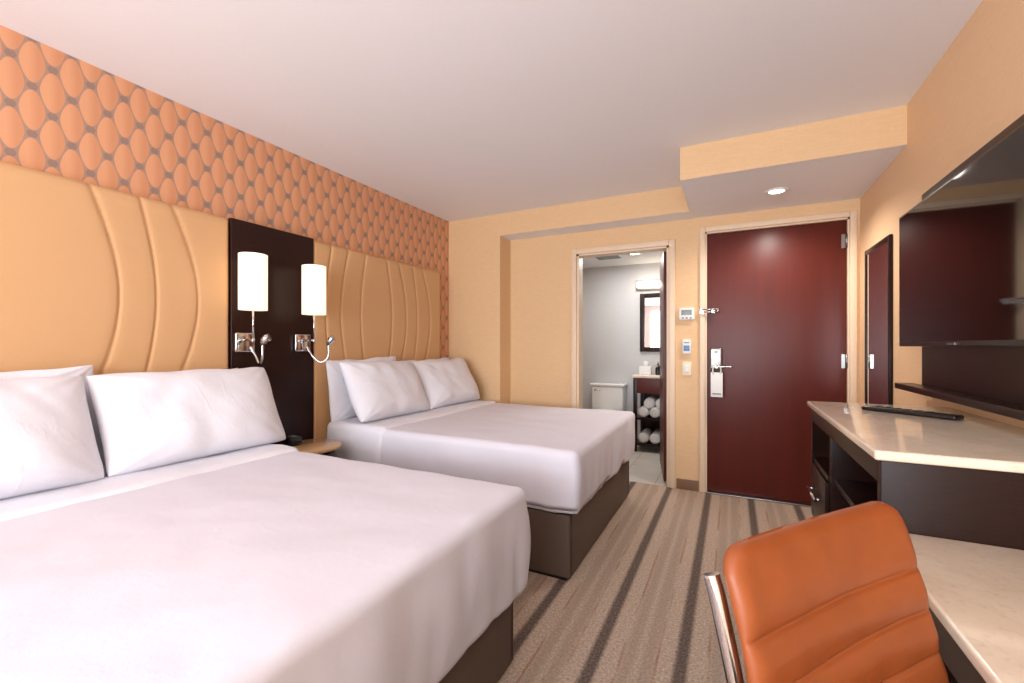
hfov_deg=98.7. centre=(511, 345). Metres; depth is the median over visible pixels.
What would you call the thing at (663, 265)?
door
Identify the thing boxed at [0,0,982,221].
ceiling
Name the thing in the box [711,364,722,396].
hanger
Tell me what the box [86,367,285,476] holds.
pillow
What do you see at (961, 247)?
television
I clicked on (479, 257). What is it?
wall column
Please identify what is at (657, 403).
rolled towel
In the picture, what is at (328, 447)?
table
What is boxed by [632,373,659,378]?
countertop
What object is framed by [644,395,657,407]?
rolled towel
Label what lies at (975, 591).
desk top
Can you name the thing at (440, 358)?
pillow
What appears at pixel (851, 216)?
trim
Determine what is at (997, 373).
wall panel
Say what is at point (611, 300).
wall
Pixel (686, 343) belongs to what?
switch
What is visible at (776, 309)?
door
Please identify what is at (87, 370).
pillow
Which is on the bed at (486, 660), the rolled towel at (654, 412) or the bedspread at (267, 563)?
the bedspread at (267, 563)
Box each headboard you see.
[0,161,227,374]
[314,240,439,438]
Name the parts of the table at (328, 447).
drawer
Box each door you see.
[654,251,666,481]
[700,220,847,503]
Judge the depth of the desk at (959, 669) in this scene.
0.77 m
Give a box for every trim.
[571,239,674,487]
[700,210,856,491]
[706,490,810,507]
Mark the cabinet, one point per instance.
(986, 507)
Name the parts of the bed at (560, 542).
foot rail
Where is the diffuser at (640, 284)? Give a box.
[637,281,659,287]
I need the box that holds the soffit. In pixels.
[500,105,906,240]
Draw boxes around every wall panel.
[228,218,313,444]
[922,114,1023,404]
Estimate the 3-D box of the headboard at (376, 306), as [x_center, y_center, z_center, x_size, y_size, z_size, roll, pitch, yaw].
[-1.030,0.240,3.590,0.064,1.900,1.430,0,0,27]
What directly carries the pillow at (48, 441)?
on the bedspread at (267, 563)
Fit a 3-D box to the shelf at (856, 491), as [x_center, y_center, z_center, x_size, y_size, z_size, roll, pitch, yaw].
[1.278,0.515,1.290,0.438,0.020,0.646,0,0,27]
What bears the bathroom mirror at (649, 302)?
attached to the wall at (611, 300)
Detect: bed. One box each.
[439,602,512,682]
[527,461,628,580]
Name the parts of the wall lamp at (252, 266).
wall plate, stem, lamp shade, reading arm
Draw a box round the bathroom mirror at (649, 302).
[640,293,659,351]
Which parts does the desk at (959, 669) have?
panel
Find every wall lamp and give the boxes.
[234,252,271,365]
[294,264,335,362]
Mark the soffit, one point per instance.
(837, 159)
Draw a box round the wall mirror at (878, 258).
[865,234,892,404]
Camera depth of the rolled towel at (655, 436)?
4.90 m
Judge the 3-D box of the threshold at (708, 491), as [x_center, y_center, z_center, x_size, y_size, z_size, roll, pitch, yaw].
[2.008,1.184,3.390,0.930,0.012,0.100,0,0,27]
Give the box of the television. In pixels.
[899,123,1023,346]
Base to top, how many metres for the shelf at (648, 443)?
0.025 m
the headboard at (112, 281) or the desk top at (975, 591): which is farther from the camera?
the headboard at (112, 281)
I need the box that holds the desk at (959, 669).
[929,608,985,682]
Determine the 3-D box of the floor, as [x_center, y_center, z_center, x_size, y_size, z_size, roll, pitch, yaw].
[-0.277,1.240,1.397,3.575,0.100,8.850,0,0,27]
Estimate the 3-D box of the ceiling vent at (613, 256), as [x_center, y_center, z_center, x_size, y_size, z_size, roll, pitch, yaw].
[1.074,-1.002,4.942,0.300,0.015,0.300,0,0,27]
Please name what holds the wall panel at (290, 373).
attached to the wall at (62, 114)
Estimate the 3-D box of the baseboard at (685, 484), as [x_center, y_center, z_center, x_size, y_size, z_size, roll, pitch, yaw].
[1.451,1.147,3.639,0.170,0.085,0.012,0,0,27]
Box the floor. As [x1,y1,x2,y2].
[497,445,812,682]
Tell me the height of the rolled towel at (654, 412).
0.120 m
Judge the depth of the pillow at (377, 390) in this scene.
3.02 m
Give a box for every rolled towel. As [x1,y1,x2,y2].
[638,405,652,416]
[638,428,652,442]
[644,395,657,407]
[649,405,659,417]
[650,429,659,443]
[655,398,659,408]
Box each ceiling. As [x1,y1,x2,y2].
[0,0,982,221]
[583,251,663,268]
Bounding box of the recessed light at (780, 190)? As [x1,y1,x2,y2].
[764,187,788,195]
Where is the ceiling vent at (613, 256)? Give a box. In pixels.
[594,255,623,260]
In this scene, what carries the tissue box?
on the countertop
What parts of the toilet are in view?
tank lid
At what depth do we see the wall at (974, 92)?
1.89 m
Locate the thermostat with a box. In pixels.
[679,308,694,319]
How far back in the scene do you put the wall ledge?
1.49 m
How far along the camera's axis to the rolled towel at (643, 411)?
4.96 m
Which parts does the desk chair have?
rail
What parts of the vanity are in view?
leg, leg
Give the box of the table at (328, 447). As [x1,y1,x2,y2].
[282,439,341,456]
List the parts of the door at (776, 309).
lock plate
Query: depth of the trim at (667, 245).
3.86 m
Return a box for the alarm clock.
[283,435,301,445]
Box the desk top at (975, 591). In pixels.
[909,534,1023,682]
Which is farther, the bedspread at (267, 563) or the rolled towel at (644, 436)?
the rolled towel at (644, 436)
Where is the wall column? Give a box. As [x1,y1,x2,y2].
[449,214,509,403]
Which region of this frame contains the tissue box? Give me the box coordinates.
[639,361,651,374]
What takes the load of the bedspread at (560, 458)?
on the bed at (560, 542)
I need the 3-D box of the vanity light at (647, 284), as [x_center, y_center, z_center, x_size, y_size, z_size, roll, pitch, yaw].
[1.807,-0.740,5.246,0.660,0.120,0.100,0,0,27]
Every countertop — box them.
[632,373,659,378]
[807,401,1023,473]
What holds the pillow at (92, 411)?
on the bedspread at (267, 563)
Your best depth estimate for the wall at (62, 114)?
2.28 m
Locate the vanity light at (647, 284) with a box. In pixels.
[636,280,659,290]
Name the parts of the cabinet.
handle, drawer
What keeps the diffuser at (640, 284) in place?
attached to the vanity light at (647, 284)
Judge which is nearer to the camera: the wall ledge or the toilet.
the wall ledge
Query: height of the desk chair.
0.935 m
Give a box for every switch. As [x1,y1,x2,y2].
[682,339,690,353]
[682,362,690,375]
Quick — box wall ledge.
[895,382,1023,420]
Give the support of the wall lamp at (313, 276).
attached to the wall panel at (290, 373)
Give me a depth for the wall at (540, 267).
4.09 m
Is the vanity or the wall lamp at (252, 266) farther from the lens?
the vanity
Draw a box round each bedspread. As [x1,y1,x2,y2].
[0,444,530,682]
[326,400,634,513]
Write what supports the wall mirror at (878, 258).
attached to the wall at (974, 92)
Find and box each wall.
[0,25,448,357]
[510,199,859,490]
[583,262,660,438]
[860,0,1023,427]
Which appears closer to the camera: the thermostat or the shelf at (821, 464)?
the shelf at (821, 464)
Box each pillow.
[0,365,93,412]
[0,376,103,499]
[85,368,237,464]
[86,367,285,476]
[326,356,395,421]
[340,361,428,421]
[407,358,448,361]
[412,358,479,408]
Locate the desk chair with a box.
[703,501,948,682]
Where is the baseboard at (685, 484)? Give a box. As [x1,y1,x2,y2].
[677,478,698,490]
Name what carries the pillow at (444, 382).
on the bedspread at (560, 458)
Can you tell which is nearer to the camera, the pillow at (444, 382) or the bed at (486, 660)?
the bed at (486, 660)
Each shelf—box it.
[637,414,659,420]
[637,439,659,447]
[814,457,829,481]
[834,479,877,505]
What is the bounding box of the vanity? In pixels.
[632,373,659,451]
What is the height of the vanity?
1.042 m
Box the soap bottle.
[655,362,659,374]
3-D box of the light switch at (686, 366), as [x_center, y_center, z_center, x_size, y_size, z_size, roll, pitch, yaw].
[1.446,0.188,3.641,0.070,0.115,0.013,0,0,27]
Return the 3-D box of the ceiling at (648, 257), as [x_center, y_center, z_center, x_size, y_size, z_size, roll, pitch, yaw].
[1.125,-1.040,4.787,1.630,0.060,1.530,0,0,27]
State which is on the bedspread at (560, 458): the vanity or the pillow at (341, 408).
the pillow at (341, 408)
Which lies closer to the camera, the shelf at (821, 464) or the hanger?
the shelf at (821, 464)
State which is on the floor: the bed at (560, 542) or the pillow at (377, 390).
the bed at (560, 542)
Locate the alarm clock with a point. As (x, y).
(293, 440)
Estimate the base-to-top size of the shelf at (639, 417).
0.025 m
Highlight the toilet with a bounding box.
[590,382,627,410]
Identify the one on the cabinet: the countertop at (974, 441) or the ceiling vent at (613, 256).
the countertop at (974, 441)
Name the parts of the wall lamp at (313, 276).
wall plate, stem, lamp shade, reading arm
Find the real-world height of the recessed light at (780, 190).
0.009 m
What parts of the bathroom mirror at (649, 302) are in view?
glass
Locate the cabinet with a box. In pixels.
[806,409,1023,549]
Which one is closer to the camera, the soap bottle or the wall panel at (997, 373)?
the wall panel at (997, 373)

